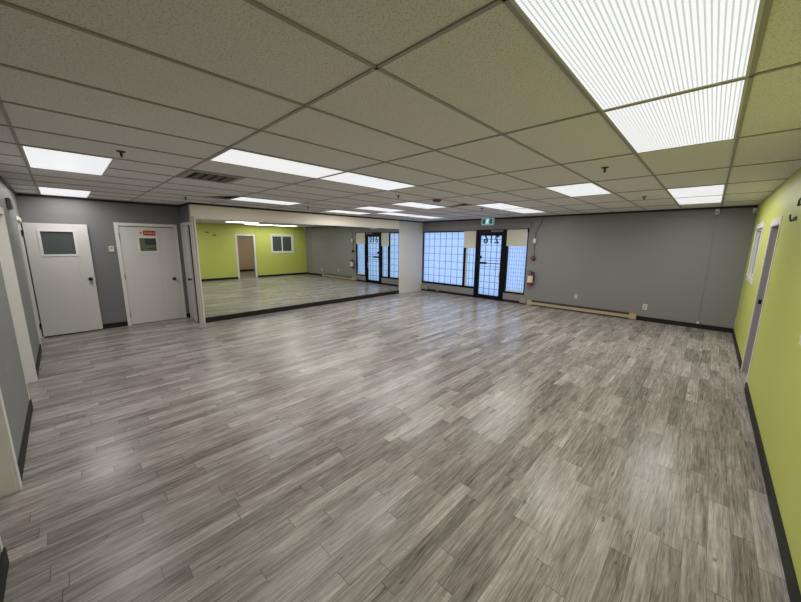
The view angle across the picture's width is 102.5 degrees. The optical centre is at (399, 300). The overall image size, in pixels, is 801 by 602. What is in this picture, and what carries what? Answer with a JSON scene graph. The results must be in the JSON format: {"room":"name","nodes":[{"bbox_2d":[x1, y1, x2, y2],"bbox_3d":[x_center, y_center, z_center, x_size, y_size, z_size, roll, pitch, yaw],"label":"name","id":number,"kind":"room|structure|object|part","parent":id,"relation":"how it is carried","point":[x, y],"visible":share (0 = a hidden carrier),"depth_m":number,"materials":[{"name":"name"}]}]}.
{"room":"dance studio","nodes":[
{"label":"dance studio","id":0,"kind":"room"},
{"bbox_2d":[0,180,39,555],"bbox_3d":[-3.313,-0.179,2.521,9.316,2.950,0.120,10,14,43],"label":"wall","id":1,"kind":"structure","parent":0,"point":[13,387],"depth_m":3.06,"materials":[{"name":"grey paint"}]},
{"bbox_2d":[5,198,13,209],"bbox_3d":[-5.231,-1.297,4.320,0.240,0.140,0.049,10,14,43],"label":"door chime","id":2,"kind":"object","parent":1,"relation":"attached to","point":[9,203],"visible":1,"depth_m":4.25,"materials":[{"name":"grey plastic"}]},
{"bbox_2d":[0,388,21,551],"bbox_3d":[-2.504,0.368,1.836,0.875,2.130,0.136,10,14,43],"label":"door","id":3,"kind":"structure","parent":1,"relation":"in","point":[10,479],"depth_m":2.25,"materials":[{"name":"white paint"}]},
{"bbox_2d":[0,207,37,399],"bbox_3d":[-4.316,0.043,3.549,1.065,2.130,0.136,10,14,43],"label":"door","id":4,"kind":"structure","parent":1,"relation":"in","point":[6,256],"depth_m":3.86,"materials":[{"name":"white paint"}]},
{"bbox_2d":[0,344,41,601],"bbox_3d":[-2.881,1.286,2.444,8.210,0.100,0.014,10,14,43],"label":"baseboard","id":5,"kind":"structure","parent":1,"relation":"attached to","point":[4,560],"depth_m":2.53,"materials":[{"name":"black rubber"}]},
{"bbox_2d":[14,215,102,346],"bbox_3d":[-5.948,-0.348,5.646,0.955,2.130,0.948,10,14,43],"label":"door","id":6,"kind":"structure","parent":1,"relation":"in","point":[57,258],"depth_m":5.93,"materials":[{"name":"white paint"}]},
{"bbox_3d":[-6.230,-0.299,5.357,0.955,2.130,0.136,10,14,43],"label":"frame","id":7,"kind":"part","parent":6,"relation":"part of","materials":[{"name":"white paint"}]},
{"bbox_3d":[-6.221,-1.049,5.873,0.054,0.476,0.480,10,14,43],"label":"vision frame","id":8,"kind":"part","parent":6,"relation":"part of","materials":[{"name":"white paint"}]},
{"bbox_3d":[-6.222,-1.049,5.875,0.006,0.412,0.416,10,14,43],"label":"vision glass","id":9,"kind":"part","parent":6,"relation":"part of","materials":[{"name":"grey"}]},
{"bbox_2d":[15,195,189,323],"bbox_3d":[-5.724,-0.930,6.578,0.120,2.950,2.484,10,14,43],"label":"wall","id":10,"kind":"structure","parent":0,"point":[99,217],"depth_m":6.38,"materials":[{"name":"grey paint"}]},
{"bbox_2d":[108,246,114,251],"bbox_3d":[-5.750,-1.030,6.427,0.023,0.110,0.080,10,14,43],"label":"thermostat","id":11,"kind":"object","parent":10,"relation":"attached to","point":[111,248],"visible":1,"depth_m":6.42,"materials":[{"name":"beige plastic"}]},
{"bbox_2d":[46,313,189,336],"bbox_3d":[-5.730,0.488,6.742,0.014,0.100,2.364,10,14,43],"label":"baseboard","id":12,"kind":"structure","parent":10,"relation":"attached to","point":[125,323],"depth_m":6.60,"materials":[{"name":"black rubber"}]},
{"bbox_2d":[113,222,186,325],"bbox_3d":[-5.354,-0.578,6.983,0.194,2.120,1.060,10,14,43],"label":"door","id":13,"kind":"structure","parent":10,"relation":"in","point":[150,266],"depth_m":6.94,"materials":[{"name":"white paint"}]},
{"bbox_3d":[-5.354,-1.190,6.857,0.006,0.286,0.306,10,14,43],"label":"vision glass","id":14,"kind":"part","parent":13,"relation":"part of","materials":[{"name":"grey"}]},
{"bbox_3d":[-5.353,-1.189,6.856,0.058,0.337,0.354,10,14,43],"label":"vision frame","id":15,"kind":"part","parent":13,"relation":"part of","materials":[{"name":"white paint"}]},
{"bbox_2d":[142,230,155,235],"bbox_3d":[-5.307,-1.430,6.825,0.008,0.130,0.237,10,14,43],"label":"sign","id":16,"kind":"object","parent":13,"relation":"attached to","point":[144,232],"visible":1,"depth_m":6.82,"materials":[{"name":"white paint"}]},
{"bbox_2d":[122,226,197,306],"bbox_3d":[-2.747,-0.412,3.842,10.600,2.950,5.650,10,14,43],"label":"door frame","id":17,"kind":"structure","parent":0,"point":[122,226],"depth_m":8.44,"materials":[{"name":"grey paint"}]},
{"bbox_2d":[179,205,189,225],"bbox_3d":[-4.600,-1.019,7.129,0.726,2.950,0.120,10,14,43],"label":"wall","id":18,"kind":"structure","parent":0,"point":[184,211],"depth_m":6.93,"materials":[{"name":"grey paint"}]},
{"bbox_2d":[180,222,200,322],"bbox_3d":[-4.619,-0.619,7.133,0.794,2.160,0.238,10,14,43],"label":"door","id":19,"kind":"structure","parent":18,"relation":"in","point":[192,297],"depth_m":7.04,"materials":[{"name":"white paint"}]},
{"bbox_2d":[188,196,422,322],"bbox_3d":[-1.756,-1.409,9.444,0.120,2.950,7.446,10,14,43],"label":"wall","id":20,"kind":"structure","parent":0,"point":[410,233],"depth_m":11.50,"materials":[{"name":"paint"}]},
{"bbox_2d":[195,219,260,317],"bbox_3d":[-3.823,-0.732,7.288,0.008,2.113,1.221,10,14,43],"label":"wall mirror","id":21,"kind":"object","parent":20,"relation":"attached to","point":[227,251],"visible":1,"depth_m":7.25,"materials":[{"name":"white mirror"}]},
{"bbox_2d":[255,222,304,309],"bbox_3d":[-2.975,-0.881,8.157,0.008,2.113,1.221,10,14,43],"label":"wall mirror","id":22,"kind":"object","parent":20,"relation":"attached to","point":[279,246],"visible":1,"depth_m":8.12,"materials":[{"name":"white mirror"}]},
{"bbox_2d":[190,204,398,227],"bbox_3d":[-2.136,-2.227,8.791,0.010,0.243,6.190,10,14,43],"label":"trim","id":23,"kind":"structure","parent":20,"relation":"attached to","point":[195,210],"depth_m":7.99,"materials":[{"name":"beige paint"}]},
{"bbox_2d":[193,216,399,322],"bbox_3d":[-2.124,-0.991,9.020,0.034,2.270,6.148,10,14,43],"label":"trim","id":24,"kind":"structure","parent":20,"relation":"attached to","point":[194,217],"depth_m":7.24,"materials":[{"name":"white paint"}]},
{"bbox_2d":[205,287,421,322],"bbox_3d":[-1.692,-0.009,9.666,0.030,0.115,7.381,10,14,43],"label":"baseboard","id":25,"kind":"structure","parent":20,"relation":"attached to","point":[293,307],"depth_m":8.58,"materials":[{"name":"black rubber"}]},
{"bbox_2d":[302,224,341,303],"bbox_3d":[-2.128,-1.029,9.026,0.008,2.113,1.221,10,14,43],"label":"wall mirror","id":26,"kind":"object","parent":20,"relation":"attached to","point":[321,243],"visible":1,"depth_m":8.99,"materials":[{"name":"white mirror"}]},
{"bbox_2d":[340,226,372,297],"bbox_3d":[-1.280,-1.178,9.895,0.008,2.113,1.221,10,14,43],"label":"wall mirror","id":27,"kind":"object","parent":20,"relation":"attached to","point":[356,242],"visible":1,"depth_m":9.86,"materials":[{"name":"white mirror"}]},
{"bbox_2d":[372,228,398,293],"bbox_3d":[-0.432,-1.326,10.764,0.008,2.113,1.221,10,14,43],"label":"wall mirror","id":28,"kind":"object","parent":20,"relation":"attached to","point":[385,242],"visible":1,"depth_m":10.73,"materials":[{"name":"white mirror"}]},
{"bbox_2d":[0,290,789,601],"bbox_3d":[0.599,0.950,4.997,14.900,0.080,11.700,10,14,43],"label":"floor","id":29,"kind":"structure","parent":0,"point":[420,445],"depth_m":2.65,"materials":[{"name":"grey laminate"}]},
{"bbox_2d":[0,0,800,220],"bbox_3d":[0.181,-1.839,5.816,9.196,0.016,9.810,10,14,43],"label":"ceiling","id":30,"kind":"structure","parent":0,"point":[489,67],"depth_m":1.87,"materials":[{"name":"tile"}]},
{"bbox_2d":[37,186,91,197],"bbox_3d":[-5.568,-1.796,5.361,1.200,0.008,0.591,10,14,43],"label":"recessed light","id":31,"kind":"object","parent":30,"relation":"in","point":[43,190],"visible":1,"depth_m":5.33,"materials":[{"name":"grey plastic"}]},
{"bbox_2d":[20,145,113,175],"bbox_3d":[-3.371,-1.403,3.284,1.200,0.008,0.591,10,14,43],"label":"recessed light","id":32,"kind":"object","parent":30,"relation":"in","point":[40,158],"visible":1,"depth_m":3.21,"materials":[{"name":"grey plastic"}]},
{"bbox_2d":[116,150,125,157],"bbox_3d":[-2.465,-1.297,2.852,0.068,0.050,0.068,10,14,43],"label":"sprinkler","id":33,"kind":"object","parent":30,"relation":"attached to","point":[119,151],"visible":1,"depth_m":2.84,"materials":[{"name":"grey metal"}]},
{"bbox_2d":[149,188,228,195],"bbox_3d":[-3.417,-1.797,5.399,0.610,0.016,1.209,10,14,43],"label":"tile","id":34,"kind":"structure","parent":30,"relation":"attached to","point":[159,190],"depth_m":5.27,"materials":[{"name":"white tile"}]},
{"bbox_2d":[177,170,244,183],"bbox_3d":[-2.306,-1.506,3.945,0.586,0.020,0.588,10,14,43],"label":"ceiling vent","id":35,"kind":"object","parent":30,"relation":"in","point":[190,174],"visible":0.98,"depth_m":3.91,"materials":[{"name":"grey metal"}]},
{"bbox_2d":[230,197,300,204],"bbox_3d":[-2.568,-1.933,6.271,0.591,0.008,1.200,10,14,43],"label":"recessed light","id":36,"kind":"object","parent":30,"relation":"in","point":[238,198],"visible":0.99,"depth_m":6.27,"materials":[{"name":"grey plastic"}]},
{"bbox_2d":[209,148,345,178],"bbox_3d":[-1.216,-1.392,3.329,0.591,0.008,1.200,10,14,43],"label":"recessed light","id":37,"kind":"object","parent":30,"relation":"in","point":[230,156],"visible":0.96,"depth_m":3.25,"materials":[{"name":"grey plastic"}]},
{"bbox_2d":[324,210,372,214],"bbox_3d":[-1.317,-2.308,8.419,0.591,0.008,1.200,10,14,43],"label":"recessed light","id":38,"kind":"object","parent":30,"relation":"in","point":[335,211],"visible":1,"depth_m":8.45,"materials":[{"name":"grey plastic"}]},
{"bbox_2d":[319,172,415,190],"bbox_3d":[-0.371,-1.540,4.195,0.591,0.008,1.200,10,14,43],"label":"recessed light","id":39,"kind":"object","parent":30,"relation":"in","point":[347,177],"visible":0.99,"depth_m":4.13,"materials":[{"name":"grey plastic"}]},
{"bbox_2d":[355,206,405,211],"bbox_3d":[-0.438,-2.150,7.588,0.591,0.008,1.200,10,14,43],"label":"recessed light","id":40,"kind":"object","parent":30,"relation":"in","point":[368,207],"visible":0.99,"depth_m":7.61,"materials":[{"name":"grey plastic"}]},
{"bbox_2d":[375,212,416,215],"bbox_3d":[-0.033,-2.377,8.870,0.591,0.008,1.200,10,14,43],"label":"recessed light","id":41,"kind":"object","parent":30,"relation":"in","point":[385,213],"visible":0.93,"depth_m":8.91,"materials":[{"name":"grey plastic"}]},
{"bbox_2d":[0,0,800,220],"bbox_3d":[0.181,-1.828,5.818,9.196,0.007,9.810,10,14,43],"label":"grid","id":42,"kind":"object","parent":30,"relation":"attached to","point":[768,3],"visible":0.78,"depth_m":2.10,"materials":[{"name":"grey metal"}]},
{"bbox_2d":[392,202,444,208],"bbox_3d":[0.440,-1.993,6.758,0.591,0.008,1.200,10,14,43],"label":"recessed light","id":43,"kind":"object","parent":30,"relation":"in","point":[408,204],"visible":1,"depth_m":6.74,"materials":[{"name":"grey plastic"}]},
{"bbox_2d":[407,215,441,218],"bbox_3d":[0.812,-2.525,9.736,0.591,0.008,1.200,10,14,43],"label":"recessed light","id":44,"kind":"object","parent":30,"relation":"in","point":[417,216],"visible":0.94,"depth_m":9.81,"materials":[{"name":"white plastic"}]},
{"bbox_2d":[415,200,462,206],"bbox_3d":[0.862,-1.924,6.323,0.610,0.016,1.169,10,14,43],"label":"tile","id":45,"kind":"structure","parent":30,"relation":"attached to","point":[443,202],"depth_m":6.28,"materials":[{"name":"white tile"}]},
{"bbox_2d":[476,203,523,209],"bbox_3d":[2.164,-1.984,6.794,0.591,0.008,1.200,10,14,43],"label":"recessed light","id":46,"kind":"object","parent":30,"relation":"in","point":[501,206],"visible":0.96,"depth_m":6.78,"materials":[{"name":"grey plastic"}]},
{"bbox_2d":[506,208,543,213],"bbox_3d":[3.009,-2.132,7.660,0.591,0.008,1.200,10,14,43],"label":"recessed light","id":47,"kind":"object","parent":30,"relation":"in","point":[523,210],"visible":0.8,"depth_m":7.58,"materials":[{"name":"grey plastic"}]},
{"bbox_2d":[545,183,612,196],"bbox_3d":[2.637,-1.600,4.682,0.591,0.008,1.200,10,14,43],"label":"recessed light","id":48,"kind":"object","parent":30,"relation":"in","point":[585,189],"visible":0.99,"depth_m":4.63,"materials":[{"name":"grey plastic"}]},
{"bbox_2d":[509,0,764,110],"bbox_3d":[0.980,-0.999,1.253,0.591,0.008,1.200,10,14,43],"label":"recessed light","id":49,"kind":"object","parent":30,"relation":"in","point":[620,53],"visible":1,"depth_m":1.24,"materials":[{"name":"grey plastic"}]},
{"bbox_2d":[602,78,747,153],"bbox_3d":[1.825,-1.147,2.119,0.591,0.008,1.200,10,14,43],"label":"recessed light","id":50,"kind":"object","parent":30,"relation":"in","point":[711,114],"visible":0.97,"depth_m":1.99,"materials":[{"name":"grey plastic"}]},
{"bbox_2d":[666,184,725,197],"bbox_3d":[4.361,-1.591,4.718,0.591,0.008,1.200,10,14,43],"label":"recessed light","id":51,"kind":"object","parent":30,"relation":"in","point":[712,190],"visible":1,"depth_m":4.67,"materials":[{"name":"grey plastic"}]},
{"bbox_2d":[674,195,722,204],"bbox_3d":[5.206,-1.739,5.584,0.591,0.008,1.200,10,14,43],"label":"recessed light","id":52,"kind":"object","parent":30,"relation":"in","point":[717,198],"visible":0.87,"depth_m":5.58,"materials":[{"name":"grey plastic"}]},
{"bbox_2d":[422,207,757,327],"bbox_3d":[3.932,-1.325,9.261,8.590,2.950,0.160,10,14,43],"label":"wall","id":53,"kind":"structure","parent":0,"point":[659,260],"depth_m":7.52,"materials":[{"name":"grey paint"}]},
{"bbox_2d":[0,175,757,222],"bbox_3d":[0.181,-1.810,5.821,9.196,0.040,9.810,10,14,43],"label":"trim","id":54,"kind":"structure","parent":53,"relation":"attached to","point":[9,187],"depth_m":7.02,"materials":[{"name":"black"}]},
{"bbox_2d":[421,284,427,288],"bbox_3d":[0.953,-0.511,12.142,0.300,0.165,0.072,10,14,43],"label":"junction box","id":55,"kind":"object","parent":53,"relation":"attached to","point":[423,286],"visible":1,"depth_m":12.10,"materials":[{"name":"grey metal"}]},
{"bbox_2d":[422,231,475,287],"bbox_3d":[1.727,-1.473,11.345,2.255,1.895,0.100,10,14,43],"label":"window","id":56,"kind":"structure","parent":53,"relation":"in","point":[446,261],"depth_m":11.37,"materials":[{"name":"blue glass"}]},
{"bbox_2d":[426,232,462,284],"bbox_3d":[1.558,-1.515,11.495,1.765,1.800,0.011,10,14,43],"label":"security grille","id":57,"kind":"object","parent":56,"relation":"attached to","point":[444,250],"depth_m":11.46,"materials":[{"name":"black metal"}]},
{"bbox_2d":[464,231,475,247],"bbox_3d":[2.329,-2.005,10.585,0.450,0.540,0.008,10,14,43],"label":"board","id":58,"kind":"object","parent":56,"relation":"attached to","point":[469,236],"visible":1,"depth_m":10.58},
{"bbox_2d":[466,248,473,283],"bbox_3d":[2.408,-1.242,10.713,0.355,1.555,0.010,10,14,43],"label":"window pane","id":59,"kind":"object","parent":56,"relation":"attached to","point":[469,251],"depth_m":10.78,"materials":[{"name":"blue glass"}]},
{"bbox_2d":[423,223,530,230],"bbox_3d":[2.321,-2.396,10.517,4.000,0.155,0.030,10,14,43],"label":"trim","id":60,"kind":"structure","parent":53,"relation":"attached to","point":[505,225],"depth_m":10.31,"materials":[{"name":"grey paint"}]},
{"bbox_2d":[481,218,494,225],"bbox_3d":[2.769,-2.457,10.029,0.445,0.235,0.081,10,14,43],"label":"exit sign","id":61,"kind":"object","parent":53,"relation":"attached to","point":[484,221],"visible":0.9,"depth_m":10.01,"materials":[{"name":"green plastic"}]},
{"bbox_2d":[473,229,506,300],"bbox_3d":[2.885,-1.126,10.235,1.035,2.195,0.195,10,14,43],"label":"door","id":62,"kind":"structure","parent":53,"relation":"in","point":[490,250],"depth_m":10.23,"materials":[{"name":"glass"}]},
{"bbox_2d":[478,236,501,294],"bbox_3d":[2.878,-1.099,10.232,0.713,1.882,0.012,10,14,43],"label":"security grille","id":63,"kind":"object","parent":62,"relation":"attached to","point":[490,247],"depth_m":10.24,"materials":[{"name":"black metal"}]},
{"bbox_3d":[2.892,-1.101,10.248,0.725,1.900,0.006,10,14,43],"label":"pane","id":64,"kind":"part","parent":62,"relation":"part of","materials":[{"name":"clear glass"}]},
{"bbox_2d":[503,228,529,294],"bbox_3d":[3.516,-1.164,9.644,0.680,1.940,0.112,10,14,43],"label":"window","id":65,"kind":"structure","parent":53,"relation":"in","point":[515,256],"depth_m":9.71,"materials":[{"name":"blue glass"}]},
{"bbox_2d":[506,229,527,245],"bbox_3d":[3.472,-1.845,9.488,0.613,0.485,0.008,10,14,43],"label":"board","id":66,"kind":"object","parent":65,"relation":"attached to","point":[518,237],"visible":1,"depth_m":9.47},
{"bbox_2d":[519,298,526,303],"bbox_3d":[3.686,0.015,9.566,0.185,0.140,0.072,10,14,43],"label":"junction box","id":67,"kind":"object","parent":53,"relation":"attached to","point":[522,300],"visible":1,"depth_m":9.54,"materials":[{"name":"grey metal"}]},
{"bbox_2d":[527,271,534,284],"bbox_3d":[3.785,-0.647,9.274,0.169,0.407,0.180,1,10,4],"label":"fire extinguisher","id":68,"kind":"object","parent":53,"relation":"attached to","point":[530,278],"visible":1,"depth_m":9.21,"materials":[{"name":"red metal"}]},
{"bbox_2d":[422,289,733,332],"bbox_3d":[3.866,0.089,9.444,8.330,0.100,0.014,10,14,43],"label":"baseboard","id":69,"kind":"structure","parent":53,"relation":"attached to","point":[649,319],"depth_m":7.29,"materials":[{"name":"black rubber"}]},
{"bbox_2d":[526,300,636,319],"bbox_3d":[4.724,0.215,8.591,2.640,0.144,0.064,10,14,43],"label":"baseboard heater","id":70,"kind":"object","parent":53,"relation":"attached to","point":[629,315],"visible":1,"depth_m":8.43,"materials":[{"name":"brown metal"}]},
{"bbox_2d":[531,300,629,312],"bbox_3d":[4.725,0.150,8.580,2.360,0.011,0.062,10,14,43],"label":"grille","id":71,"kind":"object","parent":70,"relation":"attached to","point":[532,301],"depth_m":8.54,"materials":[{"name":"brown metal"}]},
{"bbox_2d":[696,214,716,323],"bbox_3d":[6.479,-0.628,6.766,0.040,2.295,0.021,10,14,43],"label":"cable raceway","id":72,"kind":"object","parent":53,"relation":"attached to","point":[697,322],"visible":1,"depth_m":6.77,"materials":[{"name":"grey paint"}]},
{"bbox_2d":[734,167,800,592],"bbox_3d":[3.487,-0.167,2.792,0.120,2.950,9.930,10,14,43],"label":"wall","id":73,"kind":"structure","parent":0,"point":[774,379],"depth_m":2.80,"materials":[{"name":"green paint"}]},
{"bbox_2d":[746,221,765,284],"bbox_3d":[5.977,-0.785,5.343,0.106,0.970,1.250,10,14,43],"label":"window","id":74,"kind":"structure","parent":73,"relation":"in","point":[760,227],"depth_m":5.59,"materials":[{"name":"white paint"}]},
{"bbox_3d":[5.987,-0.784,5.334,0.080,0.810,1.090,10,14,43],"label":"frame","id":75,"kind":"part","parent":74,"relation":"part of","materials":[{"name":"white plastic"}]},
{"bbox_3d":[6.158,-0.817,5.527,0.006,0.750,0.510,10,14,43],"label":"pane","id":76,"kind":"part","parent":74,"relation":"part of","materials":[{"name":"clear glass"}]},
{"bbox_2d":[741,216,782,381],"bbox_3d":[4.706,0.034,4.113,0.140,2.110,0.920,10,14,43],"label":"door","id":77,"kind":"structure","parent":73,"relation":"in","point":[775,226],"depth_m":4.35,"materials":[{"name":"white paint"}]},
{"bbox_2d":[732,329,800,601],"bbox_3d":[3.468,1.220,3.132,0.014,0.100,9.810,10,14,43],"label":"baseboard","id":78,"kind":"structure","parent":73,"relation":"attached to","point":[794,593],"depth_m":2.12,"materials":[{"name":"black rubber"}]},
{"bbox_2d":[789,214,796,221],"bbox_3d":[3.724,-0.783,3.045,0.042,0.072,0.170,10,14,43],"label":"wall bracket","id":79,"kind":"object","parent":73,"relation":"attached to","point":[790,215],"visible":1,"depth_m":3.04,"materials":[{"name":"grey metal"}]}
]}

